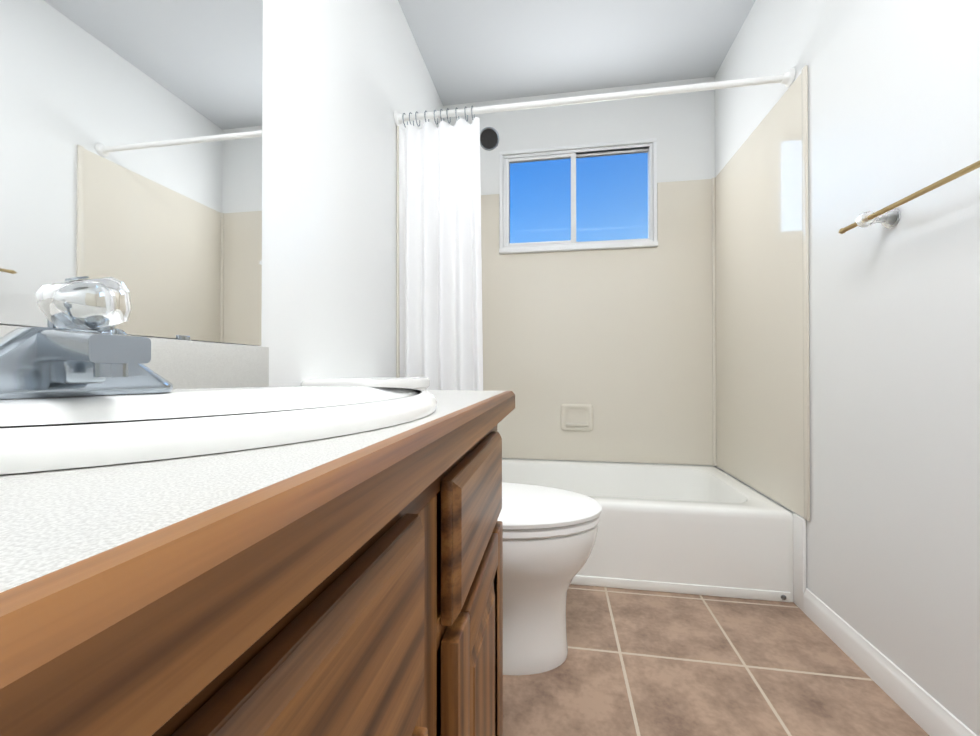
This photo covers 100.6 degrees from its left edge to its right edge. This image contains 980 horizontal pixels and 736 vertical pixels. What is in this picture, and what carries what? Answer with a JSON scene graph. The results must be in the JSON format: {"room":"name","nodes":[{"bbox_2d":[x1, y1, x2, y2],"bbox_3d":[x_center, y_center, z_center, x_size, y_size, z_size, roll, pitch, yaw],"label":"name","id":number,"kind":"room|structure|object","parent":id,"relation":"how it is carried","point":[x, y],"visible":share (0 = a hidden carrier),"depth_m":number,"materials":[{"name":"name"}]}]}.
{"room":"bathroom","nodes":[
{"label":"bathroom","id":0,"kind":"room"},
{"bbox_2d":[0,0,442,386],"bbox_3d":[-0.573,-0.378,0.985,0.100,2.430,3.180,0,0,9],"label":"wall","id":1,"kind":"structure","parent":0,"point":[343,81],"depth_m":1.25,"materials":[{"name":"white paint"}]},
{"bbox_2d":[0,0,262,345],"bbox_3d":[-0.620,-0.619,0.355,0.008,1.136,1.178,0,0,9],"label":"wall mirror","id":2,"kind":"object","parent":1,"relation":"attached to","point":[131,145],"visible":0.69,"depth_m":0.66,"materials":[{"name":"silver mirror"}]},
{"bbox_2d":[480,127,498,150],"bbox_3d":[-0.150,-1.148,2.033,0.399,0.156,0.088,0,0,13],"label":"shower head","id":3,"kind":"object","parent":1,"relation":"attached to","point":[489,138],"visible":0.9,"depth_m":1.98},
{"bbox_2d":[394,68,794,126],"bbox_3d":[0.352,-1.063,1.614,1.520,0.060,0.060,0,0,9],"label":"shower curtain rod","id":4,"kind":"object","parent":1,"relation":"attached to","point":[787,78],"visible":0.98,"depth_m":1.59,"materials":[{"name":"white paint"}]},
{"bbox_2d":[399,106,482,390],"bbox_3d":[-0.205,-0.286,1.702,0.371,1.588,0.097,0,0,9],"label":"shower curtain","id":5,"kind":"object","parent":4,"relation":"hanging from","point":[440,298],"visible":0.73,"depth_m":1.70,"materials":[{"name":"white fabric"}]},
{"bbox_2d":[398,0,755,105],"bbox_3d":[0.229,-1.644,0.864,1.724,0.100,3.180,0,0,9],"label":"ceiling","id":6,"kind":"structure","parent":0,"point":[472,51],"depth_m":1.98,"materials":[{"name":"grey paint"}]},
{"bbox_2d":[443,76,715,466],"bbox_3d":[0.477,-0.367,2.374,1.524,2.430,0.100,0,0,9],"label":"wall","id":7,"kind":"structure","parent":0,"point":[680,127],"depth_m":2.29,"materials":[{"name":"white paint"}]},
{"bbox_2d":[499,138,657,253],"bbox_3d":[0.493,-0.970,2.338,0.880,0.605,0.084,0,0,9],"label":"window","id":8,"kind":"structure","parent":7,"relation":"in","point":[508,247],"depth_m":2.33,"materials":[{"name":"white plastic"}]},
{"bbox_2d":[503,584,928,735],"bbox_3d":[0.229,0.886,0.845,1.724,0.100,3.180,0,0,9],"label":"floor","id":9,"kind":"structure","parent":0,"point":[644,663],"depth_m":1.10,"materials":[{"name":"tile"}]},
{"bbox_2d":[0,325,514,735],"bbox_3d":[-0.336,0.390,0.289,0.587,0.885,1.217,0,0,9],"label":"bathroom vanity","id":10,"kind":"object","parent":9,"relation":"on","point":[348,585],"visible":0.92,"depth_m":0.15,"materials":[{"name":"brown wood"}]},
{"bbox_2d":[0,386,437,474],"bbox_3d":[-0.271,0.112,0.385,0.433,0.171,0.503,0,0,9],"label":"sink basin","id":11,"kind":"object","parent":10,"relation":"in","point":[48,433],"visible":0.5,"depth_m":0.24,"materials":[{"name":"white ceramic"}]},
{"bbox_2d":[0,276,172,398],"bbox_3d":[-0.360,-0.033,0.358,0.152,0.117,0.175,0,0,27],"label":"faucet","id":12,"kind":"object","parent":11,"relation":"on","point":[86,347],"visible":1,"depth_m":0.35,"materials":[{"name":"silver metal"}]},
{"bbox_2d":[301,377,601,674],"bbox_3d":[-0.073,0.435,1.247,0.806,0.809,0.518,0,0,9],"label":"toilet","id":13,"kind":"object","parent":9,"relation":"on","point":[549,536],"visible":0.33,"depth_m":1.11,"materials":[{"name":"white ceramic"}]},
{"bbox_2d":[396,65,809,610],"bbox_3d":[0.402,-0.094,1.913,1.521,1.876,0.826,0,0,9],"label":"panels","id":14,"kind":"object","parent":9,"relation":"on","point":[686,341],"visible":0.75,"depth_m":2.22,"materials":[{"name":"beige plastic"}]},
{"bbox_2d":[561,404,592,430],"bbox_3d":[0.490,0.279,2.294,0.180,0.152,0.030,0,0,9],"label":"soap dish","id":15,"kind":"object","parent":14,"relation":"attached to","point":[576,417],"visible":1,"depth_m":2.30,"materials":[{"name":"beige ceramic"}]},
{"bbox_2d":[502,459,793,601],"bbox_3d":[0.408,0.684,1.944,1.518,0.320,0.750,0,0,9],"label":"bathtub","id":16,"kind":"object","parent":9,"relation":"on","point":[703,530],"visible":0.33,"depth_m":1.54,"materials":[{"name":"white ceramic"}]},
{"bbox_2d":[715,0,979,735],"bbox_3d":[1.030,-0.380,0.723,0.100,2.430,3.180,0,0,9],"label":"wall","id":17,"kind":"structure","parent":0,"point":[893,549],"depth_m":1.04,"materials":[{"name":"white paint"}]},
{"bbox_2d":[803,588,976,735],"bbox_3d":[0.908,0.790,0.328,0.012,0.084,2.172,0,0,9],"label":"baseboard","id":18,"kind":"structure","parent":17,"relation":"attached to","point":[925,711],"depth_m":1.05,"materials":[{"name":"white paint"}]},
{"bbox_2d":[838,160,979,233],"bbox_3d":[0.944,-0.386,0.755,0.077,0.049,0.803,0,0,9],"label":"towel rail","id":19,"kind":"object","parent":17,"relation":"attached to","point":[887,216],"visible":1,"depth_m":1.02,"materials":[{"name":"gold metal"}]}
]}

